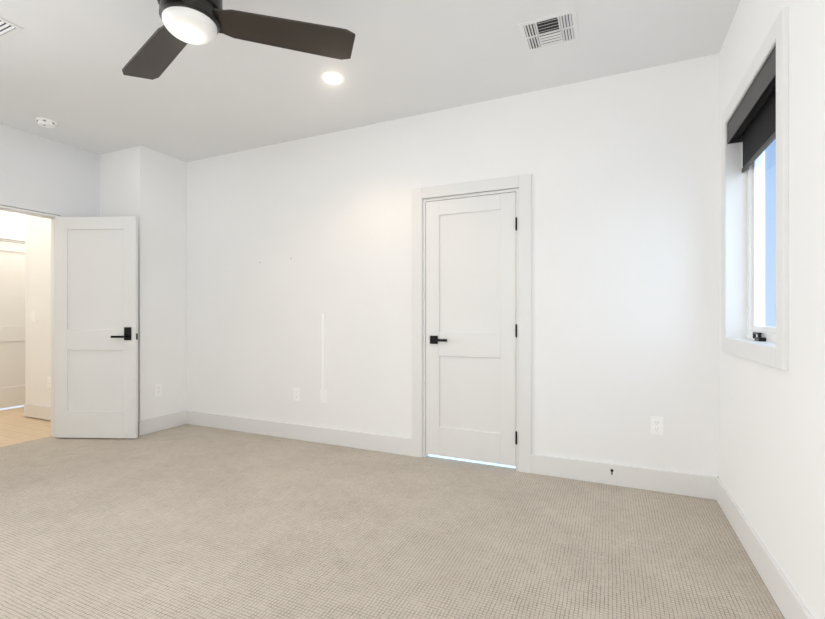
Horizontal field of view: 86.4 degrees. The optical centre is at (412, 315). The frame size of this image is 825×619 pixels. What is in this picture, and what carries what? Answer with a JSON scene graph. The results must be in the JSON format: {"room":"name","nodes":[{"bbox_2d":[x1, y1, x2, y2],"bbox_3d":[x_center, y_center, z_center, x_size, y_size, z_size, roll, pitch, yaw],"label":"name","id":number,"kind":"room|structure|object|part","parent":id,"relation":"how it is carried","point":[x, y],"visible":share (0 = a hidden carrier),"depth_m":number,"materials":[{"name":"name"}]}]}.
{"room":"empty bedroom","nodes":[
{"label":"empty bedroom","id":0,"kind":"room"},
{"bbox_2d":[0,210,24,241],"bbox_3d":[-5.172,-0.240,4.983,0.120,2.740,2.790,0,0,24],"label":"wall","id":1,"kind":"structure","parent":0,"point":[11,222],"depth_m":5.40,"materials":[{"name":"paint"}]},
{"bbox_2d":[0,241,24,407],"bbox_3d":[-4.912,0.106,5.403,0.087,2.023,0.792,0,0,24],"label":"hall door","id":2,"kind":"structure","parent":1,"relation":"in","point":[12,324],"depth_m":5.41,"materials":[{"name":"paint"}]},
{"bbox_2d":[0,231,24,243],"bbox_3d":[-4.965,0.057,5.422,0.138,2.147,1.004,0,0,24],"label":"door frame","id":3,"kind":"structure","parent":1,"relation":"attached to","point":[12,236],"depth_m":5.38,"materials":[{"name":"paint"}]},
{"bbox_2d":[0,407,50,446],"bbox_3d":[-4.242,1.161,4.565,1.920,0.038,2.550,0,0,24],"label":"floor","id":4,"kind":"structure","parent":0,"point":[17,426],"depth_m":4.48,"materials":[{"name":"brown wood"}]},
{"bbox_2d":[0,124,99,216],"bbox_3d":[-3.934,-0.240,2.760,0.120,2.740,3.650,0,0,24],"label":"wall","id":5,"kind":"structure","parent":0,"point":[43,175],"depth_m":3.99,"materials":[{"name":"paint"}]},
{"bbox_2d":[0,205,60,436],"bbox_3d":[-3.493,0.101,3.742,0.120,2.058,0.808,0,0,24],"label":"door frame","id":6,"kind":"structure","parent":5,"relation":"attached to","point":[26,212],"depth_m":4.08,"materials":[{"name":"paint"}]},
{"bbox_2d":[55,216,137,437],"bbox_3d":[-2.904,0.106,4.029,0.770,2.023,0.139,0,0,2],"label":"door","id":7,"kind":"structure","parent":5,"relation":"in","point":[96,327],"depth_m":4.02,"materials":[{"name":"paint"}]},
{"bbox_2d":[25,146,186,419],"bbox_3d":[-3.371,-0.240,4.782,1.970,2.740,0.500,0,0,24],"label":"wall","id":8,"kind":"structure","parent":0,"point":[147,187],"depth_m":4.40,"materials":[{"name":"paint"}]},
{"bbox_2d":[24,403,50,420],"bbox_3d":[-3.810,1.060,4.696,1.240,0.140,0.016,0,0,24],"label":"baseboard","id":9,"kind":"structure","parent":8,"relation":"attached to","point":[37,411],"depth_m":4.83,"materials":[{"name":"paint"}]},
{"bbox_2d":[47,377,50,387],"bbox_3d":[-3.936,0.720,4.757,0.070,0.115,0.008,0,0,24],"label":"outlet","id":10,"kind":"object","parent":8,"relation":"attached to","point":[48,381],"visible":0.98,"depth_m":4.75,"materials":[{"name":"white plastic"}]},
{"bbox_2d":[138,420,140,435],"bbox_3d":[-2.849,1.060,4.265,0.626,0.140,0.016,0,0,24],"label":"baseboard","id":11,"kind":"structure","parent":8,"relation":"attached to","point":[139,427],"depth_m":4.13,"materials":[{"name":"paint"}]},
{"bbox_2d":[155,384,161,395],"bbox_3d":[-2.498,0.730,4.313,0.008,0.115,0.070,0,0,24],"label":"electrical outlet","id":12,"kind":"object","parent":8,"relation":"attached to","point":[158,389],"visible":1,"depth_m":4.31,"materials":[{"name":"white plastic"}]},
{"bbox_2d":[140,410,185,434],"bbox_3d":[-2.465,1.060,4.375,0.016,0.140,0.500,0,0,24],"label":"baseboard","id":13,"kind":"structure","parent":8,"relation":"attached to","point":[158,423],"depth_m":4.35,"materials":[{"name":"paint"}]},
{"bbox_2d":[0,0,740,161],"bbox_3d":[-1.404,-1.635,1.963,5.390,0.050,4.030,0,0,24],"label":"ceiling","id":14,"kind":"structure","parent":0,"point":[63,63],"depth_m":2.81,"materials":[{"name":"paint"}]},
{"bbox_2d":[0,17,22,39],"bbox_3d":[-2.421,-1.606,2.371,0.360,0.009,0.360,0,0,24],"label":"ceiling vent","id":15,"kind":"object","parent":14,"relation":"in","point":[7,28],"visible":1,"depth_m":2.46,"materials":[{"name":"white metal"}]},
{"bbox_2d":[35,117,56,127],"bbox_3d":[-3.028,-1.590,3.630,0.136,0.040,0.136,0,0,24],"label":"smoke detector","id":16,"kind":"object","parent":14,"relation":"attached to","point":[46,122],"visible":1,"depth_m":3.60,"materials":[{"name":"white plastic"}]},
{"bbox_2d":[122,0,354,79],"bbox_3d":[-1.095,-1.428,1.912,1.318,0.364,1.279,0,0,24],"label":"ceiling fan","id":17,"kind":"object","parent":14,"relation":"hanging from","point":[195,22],"visible":1,"depth_m":2.07,"materials":[{"name":"brown wood"}]},
{"bbox_3d":[-0.999,-1.279,1.973,0.224,0.066,0.224,0,0,24],"label":"lamp shade","id":18,"kind":"part","parent":17,"relation":"part of","materials":[{"name":"white glass"}]},
{"bbox_2d":[321,71,344,84],"bbox_3d":[-0.539,-1.606,2.972,0.162,0.008,0.162,0,0,24],"label":"recessed light","id":19,"kind":"object","parent":14,"relation":"in","point":[332,78],"visible":1,"depth_m":2.97,"materials":[{"name":"white plastic"}]},
{"bbox_2d":[518,9,578,52],"bbox_3d":[0.777,-1.606,2.490,0.295,0.009,0.280,0,0,24],"label":"ceiling vent","id":20,"kind":"object","parent":14,"relation":"in","point":[550,31],"visible":1,"depth_m":2.48,"materials":[{"name":"white metal"}]},
{"bbox_2d":[0,424,784,618],"bbox_3d":[-1.379,1.155,2.018,5.390,0.050,4.150,0,0,24],"label":"floor","id":21,"kind":"structure","parent":0,"point":[187,521],"depth_m":2.22,"materials":[{"name":"beige carpet"}]},
{"bbox_2d":[187,54,718,476],"bbox_3d":[-0.480,-0.240,3.823,5.550,2.740,0.120,0,0,24],"label":"wall","id":22,"kind":"structure","parent":0,"point":[622,169],"depth_m":3.16,"materials":[{"name":"paint"}]},
{"bbox_2d":[294,388,299,400],"bbox_3d":[-1.058,0.720,4.012,0.070,0.115,0.008,0,0,24],"label":"electrical outlet","id":23,"kind":"object","parent":22,"relation":"attached to","point":[296,394],"visible":1,"depth_m":4.01,"materials":[{"name":"white plastic"}]},
{"bbox_2d":[320,313,326,402],"bbox_3d":[-0.790,0.376,3.889,0.070,0.792,0.014,0,0,24],"label":"cable","id":24,"kind":"object","parent":22,"relation":"attached to","point":[323,395],"visible":1,"depth_m":3.89,"materials":[{"name":"white plastic"}]},
{"bbox_3d":[-0.793,0.318,3.890,0.028,0.675,0.014,0,0,24],"label":"cord","id":25,"kind":"part","parent":24,"relation":"part of","materials":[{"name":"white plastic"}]},
{"bbox_2d":[651,416,662,434],"bbox_3d":[1.575,0.710,2.829,0.070,0.115,0.008,0,0,24],"label":"electrical outlet","id":26,"kind":"object","parent":22,"relation":"attached to","point":[656,425],"visible":1,"depth_m":2.83,"materials":[{"name":"white plastic"}]},
{"bbox_2d":[719,0,824,618],"bbox_3d":[1.103,-0.240,0.771,0.160,2.740,4.150,0,0,24],"label":"wall","id":27,"kind":"structure","parent":0,"point":[772,449],"depth_m":1.60,"materials":[{"name":"paint"}]},
{"bbox_2d":[725,41,775,348],"bbox_3d":[1.642,-0.477,2.079,0.099,1.215,0.840,0,0,24],"label":"window reveal","id":28,"kind":"object","parent":27,"relation":"attached to","point":[735,253],"visible":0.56,"depth_m":2.46,"materials":[{"name":"paint"}]},
{"bbox_2d":[721,6,787,369],"bbox_3d":[1.672,-0.477,2.066,0.173,1.365,0.990,0,0,24],"label":"window unit","id":29,"kind":"structure","parent":27,"relation":"in","point":[751,125],"depth_m":2.08,"materials":[{"name":"white plastic"}]},
{"bbox_3d":[1.735,0.105,2.201,0.030,0.042,0.127,0,0,24],"label":"handle","id":30,"kind":"part","parent":29,"relation":"part of","materials":[{"name":"black metal"}]},
{"bbox_2d":[716,477,813,618],"bbox_3d":[1.047,1.060,0.862,0.016,0.140,4.030,0,0,24],"label":"baseboard","id":31,"kind":"structure","parent":27,"relation":"attached to","point":[787,599],"depth_m":1.87,"materials":[{"name":"paint"}]},
{"bbox_3d":[-0.063,0.264,3.560,3.078,1.592,0.017,0,0,24],"label":"wall","id":32,"kind":"structure","parent":0,"visible":0},
{"bbox_2d":[186,410,411,455],"bbox_3d":[-1.185,1.060,4.065,2.605,0.140,0.016,0,0,24],"label":"baseboard","id":33,"kind":"structure","parent":32,"relation":"attached to","point":[372,442],"depth_m":3.95,"materials":[{"name":"paint"}]},
{"bbox_2d":[426,192,516,465],"bbox_3d":[0.431,0.098,3.342,0.723,2.006,0.087,0,0,24],"label":"back door","id":34,"kind":"structure","parent":32,"relation":"in","point":[471,330],"depth_m":3.35,"materials":[{"name":"paint"}]},
{"bbox_2d":[427,454,515,467],"bbox_3d":[0.446,0.113,3.388,0.716,2.035,0.007,0,0,24],"label":"door gap","id":35,"kind":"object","parent":32,"relation":"attached to","point":[502,465],"depth_m":3.38,"materials":[{"name":"white"}]},
{"bbox_2d":[412,174,530,472],"bbox_3d":[0.450,0.057,3.395,0.935,2.147,0.138,0,0,24],"label":"door frame","id":36,"kind":"structure","parent":32,"relation":"attached to","point":[522,183],"depth_m":3.26,"materials":[{"name":"paint"}]},
{"bbox_2d":[531,454,715,499],"bbox_3d":[1.363,1.060,2.920,1.128,0.140,0.016,0,0,24],"label":"baseboard","id":37,"kind":"structure","parent":32,"relation":"attached to","point":[684,484],"depth_m":2.89,"materials":[{"name":"paint"}]}
]}

